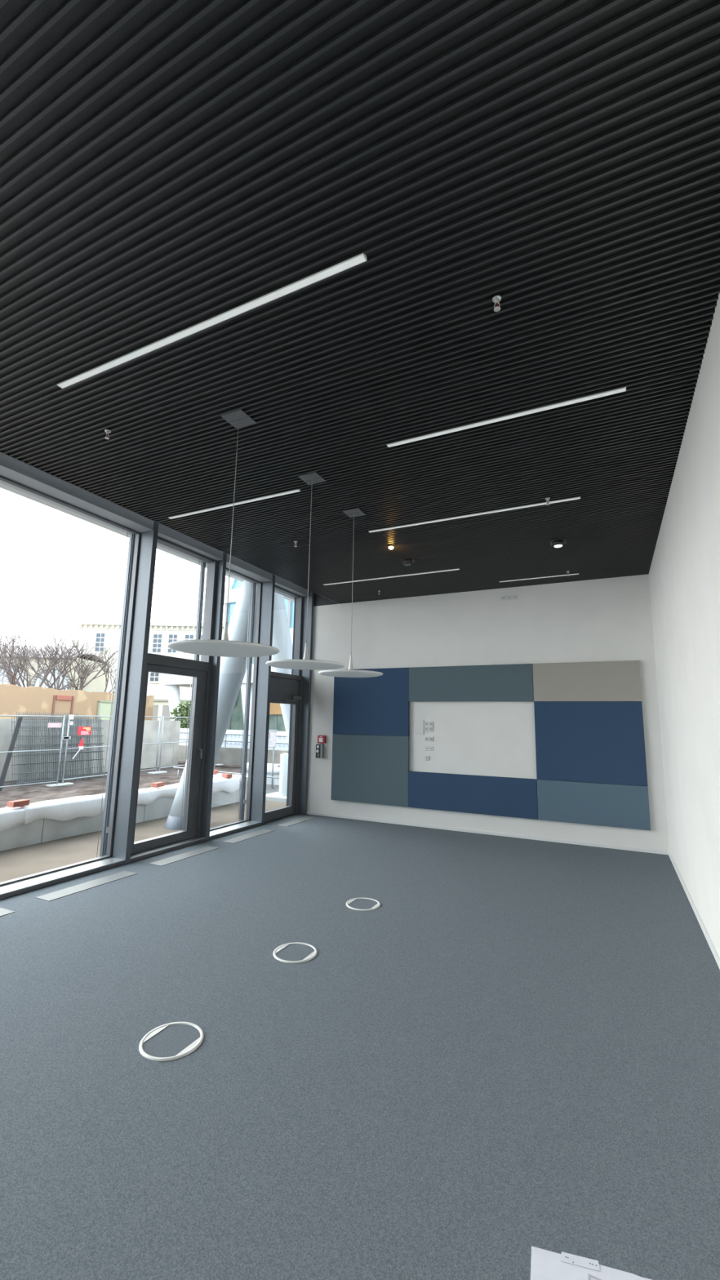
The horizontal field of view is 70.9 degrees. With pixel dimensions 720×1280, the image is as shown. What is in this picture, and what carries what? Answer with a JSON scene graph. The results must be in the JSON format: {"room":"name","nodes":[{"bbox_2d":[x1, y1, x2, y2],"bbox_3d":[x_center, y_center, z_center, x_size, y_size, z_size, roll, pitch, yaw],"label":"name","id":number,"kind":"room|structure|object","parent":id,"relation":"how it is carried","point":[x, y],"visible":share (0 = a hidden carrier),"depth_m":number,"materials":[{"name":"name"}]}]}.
{"room":"empty office room","nodes":[
{"label":"empty office room","id":0,"kind":"room"},
{"bbox_2d":[0,480,294,599],"bbox_3d":[-3.297,-1.685,5.210,0.150,0.400,10.238,-3,-10,26],"label":"trim","id":1,"kind":"structure","parent":0,"point":[1,481],"depth_m":5.95,"materials":[{"name":"silver metal"}]},
{"bbox_2d":[96,532,135,857],"bbox_3d":[-2.855,0.566,5.932,0.075,3.800,0.122,-3,-10,26],"label":"rail","id":2,"kind":"object","parent":1,"relation":"attached to","point":[103,851],"visible":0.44,"depth_m":5.92,"materials":[{"name":"metal"}]},
{"bbox_2d":[180,560,205,830],"bbox_3d":[-2.318,0.749,7.019,0.075,3.800,0.126,-3,-10,26],"label":"rail","id":3,"kind":"object","parent":1,"relation":"attached to","point":[202,580],"visible":0.37,"depth_m":7.20,"materials":[{"name":"metal"}]},
{"bbox_2d":[237,582,256,821],"bbox_3d":[-1.801,0.925,8.062,0.075,3.800,0.135,-3,-10,26],"label":"rail","id":4,"kind":"object","parent":1,"relation":"attached to","point":[242,801],"visible":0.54,"depth_m":8.03,"materials":[{"name":"metal"}]},
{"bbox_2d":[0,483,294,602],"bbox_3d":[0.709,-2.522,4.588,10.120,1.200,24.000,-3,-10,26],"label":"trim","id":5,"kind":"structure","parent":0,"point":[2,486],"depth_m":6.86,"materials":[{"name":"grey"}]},
{"bbox_2d":[0,0,719,604],"bbox_3d":[-0.390,-1.645,3.539,4.756,0.301,9.838,-3,-10,26],"label":"ceiling","id":6,"kind":"structure","parent":0,"point":[168,167],"depth_m":2.29,"materials":[{"name":"metal"}]},
{"bbox_2d":[56,253,367,388],"bbox_3d":[-0.924,-1.641,2.695,2.108,0.018,0.038,-3,-10,26],"label":"recessed light","id":7,"kind":"object","parent":6,"relation":"in","point":[361,258],"visible":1,"depth_m":2.58,"materials":[{"name":"white"}]},
{"bbox_2d":[167,408,279,657],"bbox_3d":[-0.845,-0.719,3.344,0.690,1.616,0.690,-3,-10,26],"label":"pendant lamp","id":8,"kind":"object","parent":6,"relation":"hanging from","point":[238,419],"visible":1,"depth_m":3.19,"materials":[{"name":"grey"}]},
{"bbox_2d":[168,488,300,519],"bbox_3d":[-1.252,-1.301,4.865,1.577,0.018,0.038,-3,-10,26],"label":"recessed light","id":9,"kind":"object","parent":6,"relation":"in","point":[297,490],"visible":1,"depth_m":4.82,"materials":[{"name":"white"}]},
{"bbox_2d":[265,628,344,670],"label":"pendant lamp","id":10,"kind":"object","parent":6,"relation":"hanging from","point":[305,663],"depth_m":3.93,"materials":[{"name":"grey"}]},
{"bbox_2d":[297,471,325,484],"label":"ceiling mount","id":11,"kind":"object","parent":6,"relation":"hanging from","point":[313,477],"depth_m":4.30,"materials":[{"name":"grey"}]},
{"bbox_2d":[318,626,382,677],"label":"pendant lamp","id":12,"kind":"object","parent":6,"relation":"hanging from","point":[350,672],"depth_m":4.62,"materials":[{"name":"grey"}]},
{"bbox_2d":[342,507,365,535],"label":"pendant lamp","id":13,"kind":"object","parent":6,"relation":"hanging from","point":[353,513],"depth_m":4.98,"materials":[{"name":"grey"}]},
{"bbox_2d":[323,568,459,585],"bbox_3d":[0.389,-0.896,7.215,2.085,0.018,0.038,-3,-10,26],"label":"recessed light","id":14,"kind":"object","parent":6,"relation":"in","point":[457,568],"visible":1,"depth_m":7.16,"materials":[{"name":"white"}]},
{"bbox_2d":[399,557,415,565],"bbox_3d":[0.604,-0.985,6.438,0.170,0.067,0.170,-3,-10,26],"label":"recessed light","id":15,"kind":"object","parent":6,"relation":"in","point":[406,562],"visible":1,"depth_m":6.40,"materials":[{"name":"black plastic"}]},
{"bbox_2d":[368,496,580,533],"bbox_3d":[1.044,-1.234,5.027,2.104,0.018,0.038,-3,-10,26],"label":"recessed light","id":16,"kind":"object","parent":6,"relation":"in","point":[575,498],"visible":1,"depth_m":4.97,"materials":[{"name":"white"}]},
{"bbox_2d":[492,294,501,311],"bbox_3d":[0.661,-1.620,2.440,0.044,0.060,0.044,-3,-10,26],"label":"sprinkler head","id":17,"kind":"object","parent":6,"relation":"attached to","point":[496,299],"visible":1,"depth_m":2.44},
{"bbox_2d":[386,386,626,447],"bbox_3d":[0.913,-1.492,3.424,1.575,0.018,0.038,-3,-10,26],"label":"recessed light","id":18,"kind":"object","parent":6,"relation":"in","point":[621,389],"visible":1,"depth_m":3.37,"materials":[{"name":"white"}]},
{"bbox_2d":[499,573,578,582],"bbox_3d":[2.496,-0.876,7.099,1.056,0.018,0.038,-3,-10,26],"label":"recessed light","id":19,"kind":"object","parent":6,"relation":"in","point":[576,573],"visible":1,"depth_m":7.07,"materials":[{"name":"white"}]},
{"bbox_2d":[549,537,566,547],"bbox_3d":[2.222,-1.077,5.676,0.170,0.067,0.170,-3,-10,26],"label":"recessed light","id":20,"kind":"object","parent":6,"relation":"in","point":[557,543],"visible":1,"depth_m":5.64,"materials":[{"name":"black plastic"}]},
{"bbox_2d":[0,813,719,1279],"bbox_3d":[-0.766,2.105,3.092,5.841,0.060,10.238,-3,-10,26],"label":"floor","id":21,"kind":"structure","parent":0,"point":[475,1068],"depth_m":2.34,"materials":[{"name":"carpet"}]},
{"bbox_2d":[0,907,14,916],"bbox_3d":[-3.074,2.130,3.716,0.190,0.004,0.926,-3,-10,26],"label":"floor vent","id":22,"kind":"object","parent":21,"relation":"in","point":[3,911],"visible":1,"depth_m":4.08,"materials":[{"name":"metal"}]},
{"bbox_2d":[0,453,153,899],"bbox_3d":[-3.147,0.292,4.789,0.276,3.970,2.365,-3,-10,26],"label":"window","id":23,"kind":"structure","parent":21,"relation":"on","point":[12,887],"depth_m":5.29,"materials":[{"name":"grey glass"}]},
{"bbox_2d":[35,870,136,901],"bbox_3d":[-2.548,2.309,4.779,0.190,0.004,0.914,-3,-10,26],"label":"floor vent","id":24,"kind":"object","parent":21,"relation":"in","point":[55,895],"visible":1,"depth_m":4.72,"materials":[{"name":"metal"}]},
{"bbox_2d":[111,521,158,863],"bbox_3d":[-2.621,0.474,5.870,0.300,3.970,0.065,-3,-10,26],"label":"window mullion","id":25,"kind":"structure","parent":21,"relation":"on","point":[131,733],"depth_m":5.79,"materials":[{"name":"metal"}]},
{"bbox_2d":[138,1022,204,1061],"bbox_3d":[-0.926,1.972,2.494,0.300,0.008,0.300,-3,-10,26],"label":"floor outlet","id":26,"kind":"object","parent":21,"relation":"on","point":[174,1040],"visible":1,"depth_m":2.48,"materials":[{"name":"white"}]},
{"bbox_2d":[129,536,217,862],"bbox_3d":[-2.346,0.655,6.397,0.276,3.788,1.165,-3,-10,26],"label":"door","id":27,"kind":"structure","parent":21,"relation":"on","point":[200,671],"depth_m":6.60,"materials":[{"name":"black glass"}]},
{"bbox_2d":[157,523,222,560],"bbox_3d":[-2.314,-1.303,6.711,0.268,0.185,1.165,-3,-10,26],"label":"door frame","id":28,"kind":"structure","parent":27,"relation":"attached to","point":[164,532],"depth_m":6.60,"materials":[{"name":"silver metal"}]},
{"bbox_2d":[148,845,219,866],"bbox_3d":[-2.013,2.492,5.861,0.190,0.004,0.904,-3,-10,26],"label":"floor vent","id":29,"kind":"object","parent":21,"relation":"in","point":[165,861],"visible":1,"depth_m":5.82,"materials":[{"name":"metal"}]},
{"bbox_2d":[200,552,226,840],"bbox_3d":[-2.082,0.657,6.960,0.300,3.970,0.065,-3,-10,26],"label":"trim","id":30,"kind":"structure","parent":21,"relation":"on","point":[221,567],"depth_m":6.85,"materials":[{"name":"metal"}]},
{"bbox_2d":[208,554,272,839],"bbox_3d":[-1.815,0.745,7.480,0.276,3.970,1.117,-3,-10,26],"label":"window","id":31,"kind":"structure","parent":21,"relation":"on","point":[228,828],"depth_m":7.79,"materials":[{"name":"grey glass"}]},
{"bbox_2d":[222,828,274,843],"bbox_3d":[-1.504,2.665,6.888,0.190,0.004,0.891,-3,-10,26],"label":"floor vent","id":32,"kind":"object","parent":21,"relation":"in","point":[237,839],"visible":1,"depth_m":6.85,"materials":[{"name":"metal"}]},
{"bbox_2d":[245,574,275,825],"bbox_3d":[-1.565,0.834,8.005,0.300,3.970,0.060,-3,-10,26],"label":"window frame","id":33,"kind":"structure","parent":21,"relation":"on","point":[266,621],"depth_m":7.92,"materials":[{"name":"metal"}]},
{"bbox_2d":[273,942,317,963],"bbox_3d":[-0.442,2.135,3.459,0.300,0.008,0.300,-3,-10,26],"label":"floor outlet","id":34,"kind":"object","parent":21,"relation":"on","point":[295,952],"visible":1,"depth_m":3.45,"materials":[{"name":"white"}]},
{"bbox_2d":[277,816,315,826],"bbox_3d":[-0.981,2.843,7.945,0.190,0.004,0.870,-3,-10,26],"label":"floor vent","id":35,"kind":"object","parent":21,"relation":"in","point":[305,818],"visible":1,"depth_m":7.90,"materials":[{"name":"metal"}]},
{"bbox_2d":[346,897,380,911],"bbox_3d":[0.027,2.293,4.396,0.300,0.008,0.300,-3,-10,26],"label":"floor outlet","id":36,"kind":"object","parent":21,"relation":"on","point":[356,904],"visible":1,"depth_m":4.39,"materials":[{"name":"white"}]},
{"bbox_2d":[530,1245,652,1279],"bbox_3d":[0.671,1.812,1.314,0.473,0.009,0.376,-1,-9,15],"label":"paper stack","id":37,"kind":"object","parent":21,"relation":"on","point":[545,1264],"depth_m":1.47,"materials":[{"name":"white"}]},
{"bbox_2d":[306,573,669,851],"bbox_3d":[1.635,1.038,7.748,5.471,3.600,0.200,-3,-10,26],"label":"wall","id":38,"kind":"structure","parent":0,"point":[606,619],"depth_m":7.53,"materials":[{"name":"paint"}]},
{"bbox_2d":[263,585,302,822],"bbox_3d":[-1.303,1.002,8.452,0.208,3.788,1.013,-3,-10,26],"label":"door","id":39,"kind":"structure","parent":38,"relation":"in","point":[285,688],"depth_m":8.62,"materials":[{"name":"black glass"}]},
{"bbox_2d":[275,575,307,596],"bbox_3d":[-1.292,-0.955,8.777,0.268,0.185,1.013,-3,-10,26],"label":"door frame","id":40,"kind":"structure","parent":38,"relation":"attached to","point":[279,582],"depth_m":8.70,"materials":[{"name":"silver metal"}]},
{"bbox_2d":[297,590,314,814],"bbox_3d":[-1.026,0.990,8.924,0.330,3.970,0.063,-3,-10,26],"label":"trim","id":41,"kind":"structure","parent":38,"relation":"attached to","point":[305,722],"depth_m":8.83,"materials":[{"name":"metal"}]},
{"bbox_2d":[286,593,337,806],"bbox_3d":[1.451,0.753,7.887,5.891,4.200,0.200,-3,-10,26],"label":"trim","id":42,"kind":"structure","parent":38,"relation":"attached to","point":[319,600],"depth_m":9.02,"materials":[{"name":"grey"}]},
{"bbox_2d":[315,744,324,758],"bbox_3d":[-0.682,1.885,8.582,0.120,0.228,0.100,-3,-10,26],"label":"control box","id":43,"kind":"object","parent":38,"relation":"attached to","point":[319,748],"visible":1,"depth_m":8.55,"materials":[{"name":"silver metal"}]},
{"bbox_2d":[317,735,326,743],"bbox_3d":[-0.651,1.694,8.623,0.140,0.130,0.058,-3,-10,26],"label":"fire alarm box","id":44,"kind":"object","parent":38,"relation":"attached to","point":[321,739],"visible":1,"depth_m":8.60,"materials":[{"name":"red"}]},
{"bbox_2d":[331,733,409,807],"bbox_3d":[0.150,2.079,8.164,1.356,1.064,0.050,-3,-10,26],"label":"acoustic panel","id":45,"kind":"object","parent":38,"relation":"attached to","point":[366,769],"visible":1,"depth_m":8.12,"materials":[{"name":"grey fabric"}]},
{"bbox_2d":[333,667,409,736],"bbox_3d":[0.169,1.015,8.334,1.356,1.084,0.050,-3,-10,26],"label":"acoustic panel","id":46,"kind":"object","parent":38,"relation":"attached to","point":[380,705],"visible":0.8,"depth_m":8.27,"materials":[{"name":"blue fabric"}]},
{"bbox_2d":[414,720,423,733],"bbox_3d":[0.930,1.364,7.921,0.139,0.214,0.014,-3,-10,26],"label":"junction cover","id":47,"kind":"object","parent":38,"relation":"attached to","point":[419,724],"visible":1,"depth_m":7.92,"materials":[{"name":"white"}]},
{"bbox_2d":[424,721,433,731],"bbox_3d":[1.069,1.342,7.856,0.138,0.150,0.014,-3,-10,26],"label":"wall socket","id":48,"kind":"object","parent":38,"relation":"attached to","point":[428,726],"visible":1,"depth_m":7.85,"materials":[{"name":"white"}]},
{"bbox_2d":[424,736,433,741],"bbox_3d":[1.066,1.531,7.826,0.139,0.071,0.014,-3,-10,26],"label":"wall socket","id":49,"kind":"object","parent":38,"relation":"attached to","point":[426,738],"visible":1,"depth_m":7.82,"materials":[{"name":"white"}]},
{"bbox_2d":[408,663,533,701],"bbox_3d":[1.635,0.660,7.668,1.891,0.539,0.050,-3,-10,26],"label":"acoustic panel","id":50,"kind":"object","parent":38,"relation":"attached to","point":[493,682],"visible":1,"depth_m":7.61,"materials":[{"name":"grey fabric"}]},
{"bbox_2d":[408,771,537,819],"bbox_3d":[1.607,2.254,7.414,1.891,0.534,0.050,-3,-10,26],"label":"acoustic panel","id":51,"kind":"object","parent":38,"relation":"attached to","point":[508,797],"visible":1,"depth_m":7.36,"materials":[{"name":"blue fabric"}]},
{"bbox_2d":[306,811,668,854],"bbox_3d":[1.461,2.783,7.421,5.257,0.045,0.010,-3,-10,26],"label":"baseboard","id":52,"kind":"structure","parent":38,"relation":"attached to","point":[547,839],"depth_m":7.15,"materials":[{"name":"white"}]},
{"bbox_2d":[500,595,517,599],"bbox_3d":[2.243,-0.638,7.608,0.249,0.064,0.014,-3,-10,26],"label":"outlet strip","id":53,"kind":"object","parent":38,"relation":"attached to","point":[509,597],"visible":1,"depth_m":7.60,"materials":[{"name":"white"}]},
{"bbox_2d":[532,660,641,701],"bbox_3d":[3.091,0.573,6.962,1.344,0.539,0.050,-3,-10,26],"label":"acoustic panel","id":54,"kind":"object","parent":38,"relation":"attached to","point":[597,681],"visible":1,"depth_m":6.92,"materials":[{"name":"beige fabric"}]},
{"bbox_2d":[533,701,647,786],"bbox_3d":[3.077,1.371,6.835,1.344,1.072,0.050,-3,-10,26],"label":"acoustic panel","id":55,"kind":"object","parent":38,"relation":"attached to","point":[602,742],"visible":1,"depth_m":6.79,"materials":[{"name":"blue fabric"}]},
{"bbox_2d":[537,779,650,830],"bbox_3d":[3.063,2.167,6.708,1.344,0.534,0.050,-3,-10,26],"label":"acoustic panel","id":56,"kind":"object","parent":38,"relation":"attached to","point":[620,806],"visible":1,"depth_m":6.67,"materials":[{"name":"blue fabric"}]},
{"bbox_2d":[648,293,719,957],"bbox_3d":[1.763,-0.164,2.111,0.200,4.200,10.038,-3,-10,26],"label":"wall","id":57,"kind":"structure","parent":0,"point":[684,572],"depth_m":3.69,"materials":[{"name":"paint"}]},
{"bbox_2d":[667,849,719,968],"bbox_3d":[1.674,1.902,1.919,0.014,0.058,9.838,-3,-10,26],"label":"baseboard","id":58,"kind":"structure","parent":57,"relation":"attached to","point":[712,947],"depth_m":4.16,"materials":[{"name":"white"}]},
{"label":"outside","id":59,"kind":"structure","parent":0,"visible":0},
{"bbox_3d":[8.422,5.756,22.350,8.620,0.330,31.280,-3,-10,26],"label":"yard","id":60,"kind":"structure","parent":59,"visible":0},
{"bbox_2d":[173,766,279,789],"bbox_3d":[-3.132,3.803,13.773,5.301,0.410,0.040,-3,-10,26],"label":"handrail","id":61,"kind":"object","parent":60,"relation":"on","point":[173,766],"visible":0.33,"depth_m":13.95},
{"bbox_2d":[177,744,288,764],"bbox_3d":[-3.214,4.723,20.147,12.500,0.660,0.300,-3,-10,26],"label":"wall","id":62,"kind":"structure","parent":60,"relation":"on","point":[227,755],"depth_m":21.00,"materials":[{"name":"concrete"}]},
{"bbox_2d":[179,732,288,747],"bbox_3d":[-3.225,4.113,20.199,12.500,0.560,0.040,-3,-10,26],"label":"railing","id":63,"kind":"object","parent":62,"relation":"on","point":[180,732],"visible":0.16,"depth_m":21.22,"materials":[{"name":"grey"}]},
{"bbox_2d":[265,791,286,802],"bbox_3d":[-1.711,3.618,11.504,0.950,0.170,0.730,-3,-10,26],"label":"concrete plinth","id":64,"kind":"object","parent":60,"relation":"on","point":[273,796],"visible":0.24,"depth_m":11.24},
{"bbox_2d":[271,591,292,743],"bbox_3d":[-1.469,1.183,10.637,0.530,4.653,2.404,-3,-10,26],"label":"column","id":65,"kind":"structure","parent":60,"relation":"on","point":[282,638],"depth_m":10.18,"materials":[{"name":"grey"}]},
{"bbox_2d":[276,752,288,795],"bbox_3d":[-1.726,3.070,11.598,0.340,0.942,0.340,-3,-10,26],"label":"bollard","id":66,"kind":"object","parent":60,"relation":"on","point":[283,765],"visible":0.78,"depth_m":11.50,"materials":[{"name":"white"}]},
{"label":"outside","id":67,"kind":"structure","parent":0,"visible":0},
{"bbox_2d":[0,760,248,808],"bbox_3d":[-21.508,8.101,42.851,63.280,0.923,83.500,-3,-10,26],"label":"ground","id":68,"kind":"structure","parent":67,"point":[37,793],"depth_m":14.13,"materials":[{"name":"soil"}]},
{"bbox_2d":[0,716,22,791],"bbox_3d":[-9.523,3.083,13.763,0.040,1.960,0.430,-3,-10,26],"label":"leaning board","id":69,"kind":"object","parent":68,"relation":"on","point":[19,721],"visible":1,"depth_m":13.76,"materials":[{"name":"grey"}]},
{"bbox_2d":[0,620,40,684],"bbox_3d":[-20.276,2.532,28.533,8.101,7.436,4.136,-7,-12,40],"label":"bare tree","id":70,"kind":"object","parent":68,"relation":"on","point":[11,678],"visible":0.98,"depth_m":28.55,"materials":[{"name":"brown plant"}]},
{"bbox_2d":[0,715,65,787],"bbox_3d":[-9.580,2.942,13.205,0.042,2.000,3.722,-3,-10,26],"label":"fence panel","id":71,"kind":"object","parent":68,"relation":"on","point":[64,716],"visible":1,"depth_m":14.37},
{"bbox_2d":[47,722,62,727],"bbox_3d":[-8.859,2.473,14.688,0.013,0.140,0.400,-3,-10,26],"label":"name plate","id":72,"kind":"object","parent":71,"relation":"attached to","point":[50,724],"visible":1,"depth_m":14.69,"materials":[{"name":"white"}]},
{"bbox_2d":[15,711,81,786],"bbox_3d":[-9.451,3.281,15.437,0.464,2.123,2.010,-3,-10,26],"label":"fence panel","id":73,"kind":"object","parent":68,"relation":"on","point":[56,717],"visible":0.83,"depth_m":15.31,"materials":[{"name":"grey metal"}]},
{"bbox_2d":[0,644,110,692],"bbox_3d":[-29.358,4.683,46.523,9.179,8.525,6.574,1,-9,0],"label":"arched hall","id":74,"kind":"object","parent":68,"relation":"on","point":[98,684],"visible":0.31,"depth_m":44.03,"materials":[{"name":"beige stone"}]},
{"bbox_2d":[0,621,111,689],"bbox_3d":[-19.849,2.720,31.568,5.033,8.038,6.739,-3,-10,26],"label":"bare tree","id":75,"kind":"object","parent":68,"relation":"on","point":[67,658],"visible":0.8,"depth_m":31.92,"materials":[{"name":"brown plant"}]},
{"bbox_2d":[10,716,102,785],"bbox_3d":[-9.492,3.454,16.021,0.464,1.963,2.960,-3,-10,26],"label":"fence panel","id":76,"kind":"object","parent":68,"relation":"on","point":[11,722],"visible":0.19,"depth_m":15.51,"materials":[{"name":"grey metal"}]},
{"bbox_2d":[0,623,118,690],"bbox_3d":[-20.058,3.011,33.730,8.042,8.137,4.744,3,-9,-11],"label":"bare tree","id":77,"kind":"object","parent":68,"relation":"on","point":[82,686],"visible":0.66,"depth_m":33.47,"materials":[{"name":"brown plant"}]},
{"bbox_2d":[45,782,73,786],"bbox_3d":[-8.766,4.300,14.763,0.240,0.200,0.680,-3,-10,26],"label":"concrete block","id":78,"kind":"object","parent":68,"relation":"on","point":[60,784],"visible":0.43,"depth_m":14.70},
{"bbox_2d":[17,713,104,784],"bbox_3d":[-9.322,3.391,15.919,0.464,2.063,2.810,-3,-10,26],"label":"fence panel","id":79,"kind":"object","parent":68,"relation":"on","point":[80,719],"visible":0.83,"depth_m":15.79,"materials":[{"name":"grey metal"}]},
{"bbox_2d":[0,684,154,719],"bbox_3d":[-18.132,4.247,27.036,0.540,3.840,17.280,-3,-10,26],"label":"hoarding","id":80,"kind":"structure","parent":68,"relation":"on","point":[14,699],"depth_m":28.62,"materials":[{"name":"wood"}]},
{"bbox_2d":[50,716,106,781],"bbox_3d":[-9.160,3.502,16.469,0.464,2.023,1.860,-3,-10,26],"label":"fence panel","id":81,"kind":"object","parent":68,"relation":"on","point":[88,744],"visible":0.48,"depth_m":16.59,"materials":[{"name":"grey metal"}]},
{"bbox_2d":[53,652,117,693],"bbox_3d":[-18.025,3.935,33.962,4.762,6.456,3.913,4,-10,-20],"label":"bare tree","id":82,"kind":"object","parent":68,"relation":"on","point":[105,662],"visible":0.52,"depth_m":34.04,"materials":[{"name":"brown plant"}]},
{"bbox_2d":[0,718,180,782],"bbox_3d":[-11.212,3.389,14.857,0.120,2.140,15.490,-3,-10,26],"label":"construction fence","id":83,"kind":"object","parent":68,"relation":"on","point":[171,729],"depth_m":18.48,"materials":[{"name":"metal"}]},
{"bbox_2d":[62,714,160,783],"bbox_3d":[-8.060,3.511,16.786,0.042,2.020,3.827,-2,-10,21],"label":"fence panel","id":84,"kind":"object","parent":68,"relation":"on","point":[157,743],"visible":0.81,"depth_m":15.76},
{"bbox_2d":[71,737,84,759],"bbox_3d":[-8.531,3.270,15.328,0.024,0.660,0.341,-3,-10,26],"label":"tape","id":85,"kind":"object","parent":84,"relation":"attached to","point":[81,744],"visible":1,"depth_m":15.38,"materials":[{"name":"white"}]},
{"bbox_2d":[77,726,91,735],"bbox_3d":[-8.461,2.789,15.544,0.029,0.260,0.440,-3,-10,26],"label":"warning sign","id":86,"kind":"object","parent":84,"relation":"attached to","point":[82,731],"visible":1,"depth_m":15.52,"materials":[{"name":"red"}]},
{"bbox_2d":[0,788,239,851],"bbox_3d":[-5.612,1.991,3.740,0.220,0.595,14.292,-3,-10,26],"label":"wall","id":87,"kind":"structure","parent":68,"relation":"on","point":[44,829],"depth_m":6.89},
{"bbox_2d":[0,807,31,831],"bbox_3d":[-6.594,1.498,1.996,0.553,0.269,10.201,-3,-10,26],"label":"fleece cover","id":88,"kind":"object","parent":87,"relation":"on","point":[10,817],"visible":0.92,"depth_m":6.20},
{"bbox_2d":[7,799,29,807],"bbox_3d":[-4.302,2.058,6.375,0.114,0.068,0.210,-2,-10,20],"label":"brick","id":89,"kind":"object","parent":88,"relation":"on","point":[16,803],"visible":1,"depth_m":6.33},
{"bbox_2d":[4,777,239,824],"bbox_3d":[-3.493,2.544,8.251,0.560,0.272,4.120,-3,-10,26],"label":"fleece cover","id":90,"kind":"object","parent":87,"relation":"on","point":[68,808],"visible":0.65,"depth_m":7.09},
{"bbox_2d":[151,782,164,787],"bbox_3d":[-3.337,2.391,8.358,0.114,0.068,0.210,-1,-9,12],"label":"brick","id":91,"kind":"object","parent":90,"relation":"on","point":[157,784],"visible":1,"depth_m":8.28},
{"bbox_2d":[222,773,232,777],"bbox_3d":[-2.592,2.645,9.864,0.114,0.068,0.210,9,-12,-42],"label":"brick","id":92,"kind":"object","parent":90,"relation":"on","point":[224,775],"visible":1,"depth_m":9.80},
{"bbox_2d":[74,620,224,728],"bbox_3d":[-22.829,5.158,61.368,17.994,12.500,12.500,1,-9,0],"label":"building","id":93,"kind":"structure","parent":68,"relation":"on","point":[102,633],"depth_m":56.18,"materials":[{"name":"beige paint"}]},
{"bbox_2d":[169,700,191,728],"bbox_3d":[-10.361,5.334,31.868,3.601,3.072,1.216,-3,-10,26],"label":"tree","id":94,"kind":"object","parent":68,"relation":"on","point":[183,724],"visible":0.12,"depth_m":32.13,"materials":[{"name":"green plant"}]},
{"bbox_2d":[178,728,189,745],"bbox_3d":[-7.768,4.493,23.408,2.700,0.780,0.045,-3,-10,26],"label":"banner","id":95,"kind":"object","parent":68,"relation":"on","point":[182,735],"visible":0.23,"depth_m":23.61,"materials":[{"name":"fabric"}]},
{"bbox_2d":[160,576,294,731],"bbox_3d":[0.152,0.473,34.263,27.300,13.776,9.000,-3,-10,26],"label":"building","id":96,"kind":"structure","parent":68,"relation":"on","point":[173,682],"depth_m":34.34,"materials":[{"name":"white"}]},
{"bbox_2d":[269,702,282,714],"bbox_3d":[-5.486,4.317,33.528,1.200,1.200,0.100,-3,-10,26],"label":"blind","id":97,"kind":"object","parent":96,"relation":"hanging from","point":[275,708],"depth_m":33.49,"materials":[{"name":"brown"}]},
{"bbox_2d":[221,729,250,748],"bbox_3d":[-5.274,4.345,22.198,2.750,0.780,0.045,-3,-10,26],"label":"banner","id":98,"kind":"object","parent":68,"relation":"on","point":[229,737],"visible":0.39,"depth_m":22.30,"materials":[{"name":"fabric"}]},
{"bbox_2d":[222,733,243,744],"bbox_3d":[-5.299,4.354,22.192,2.310,0.440,0.015,-3,-10,26],"label":"print","id":99,"kind":"object","parent":98,"relation":"attached to","point":[229,737],"depth_m":22.32,"materials":[{"name":"grey"}]},
{"bbox_2d":[239,777,247,801],"bbox_3d":[-2.801,3.148,10.346,1.042,0.695,0.220,-3,-10,26],"label":"wall","id":100,"kind":"structure","parent":68,"relation":"on","point":[246,778],"depth_m":10.21,"materials":[{"name":"concrete"}]},
{"bbox_2d":[213,773,248,788],"bbox_3d":[-2.737,2.905,10.496,1.160,0.222,0.590,-3,-10,26],"label":"fleece cover","id":101,"kind":"object","parent":100,"relation":"on","point":[220,775],"visible":0.19,"depth_m":10.33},
{"bbox_2d":[246,770,279,785],"bbox_3d":[-2.050,3.829,14.164,2.692,0.580,0.250,-3,-10,26],"label":"wall","id":102,"kind":"structure","parent":68,"relation":"on","point":[268,781],"depth_m":14.21,"materials":[{"name":"concrete"}]},
{"bbox_2d":[246,762,279,773],"bbox_3d":[-1.986,3.645,14.284,2.830,0.242,0.598,-3,-10,26],"label":"fleece cover","id":103,"kind":"object","parent":102,"relation":"on","point":[276,770],"visible":0.11,"depth_m":14.22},
{"bbox_2d":[267,731,288,750],"bbox_3d":[-2.759,4.196,20.978,2.750,0.780,0.045,-3,-10,26],"label":"banner","id":104,"kind":"object","parent":68,"relation":"on","point":[278,740],"visible":0.23,"depth_m":21.22,"materials":[{"name":"fabric"}]},
{"bbox_2d":[278,735,288,746],"bbox_3d":[-2.783,4.204,20.972,2.310,0.440,0.015,-3,-10,26],"label":"print","id":105,"kind":"object","parent":104,"relation":"attached to","point":[281,740],"depth_m":21.18,"materials":[{"name":"grey"}]},
{"bbox_3d":[-6.213,5.468,21.788,0.240,0.200,0.680,-3,-10,26],"label":"concrete block","id":106,"kind":"object","parent":68,"relation":"on","visible":0},
{"bbox_2d":[159,715,216,770],"bbox_3d":[-6.782,4.089,20.384,0.042,2.020,3.459,-2,-10,20],"label":"fence panel","id":107,"kind":"object","parent":106,"relation":"on","point":[162,743],"visible":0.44,"depth_m":18.91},
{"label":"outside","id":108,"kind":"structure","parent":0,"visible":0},
{"bbox_2d":[266,784,279,794],"bbox_3d":[3.518,6.083,25.049,2.580,0.360,30.700,-3,-10,26],"label":"path","id":109,"kind":"structure","parent":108,"point":[268,789],"depth_m":13.31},
{"bbox_2d":[267,729,278,787],"bbox_3d":[-2.618,3.229,13.768,0.850,1.560,0.090,-3,-10,26],"label":"notice sign","id":110,"kind":"object","parent":109,"relation":"on","point":[272,733],"visible":0.35,"depth_m":13.68,"materials":[{"name":"grey"}]},
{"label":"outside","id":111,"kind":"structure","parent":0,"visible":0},
{"bbox_2d":[0,800,286,882],"bbox_3d":[-5.145,2.044,2.608,1.600,0.150,16.720,-3,-10,26],"label":"pavement","id":112,"kind":"structure","parent":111,"point":[19,862],"depth_m":6.26,"materials":[{"name":"concrete"}]},
{"bbox_2d":[164,579,257,829],"bbox_3d":[-2.308,0.754,8.730,0.570,4.430,2.140,-3,-10,26],"label":"column","id":113,"kind":"structure","parent":112,"relation":"on","point":[232,669],"depth_m":8.56,"materials":[{"name":"grey"}]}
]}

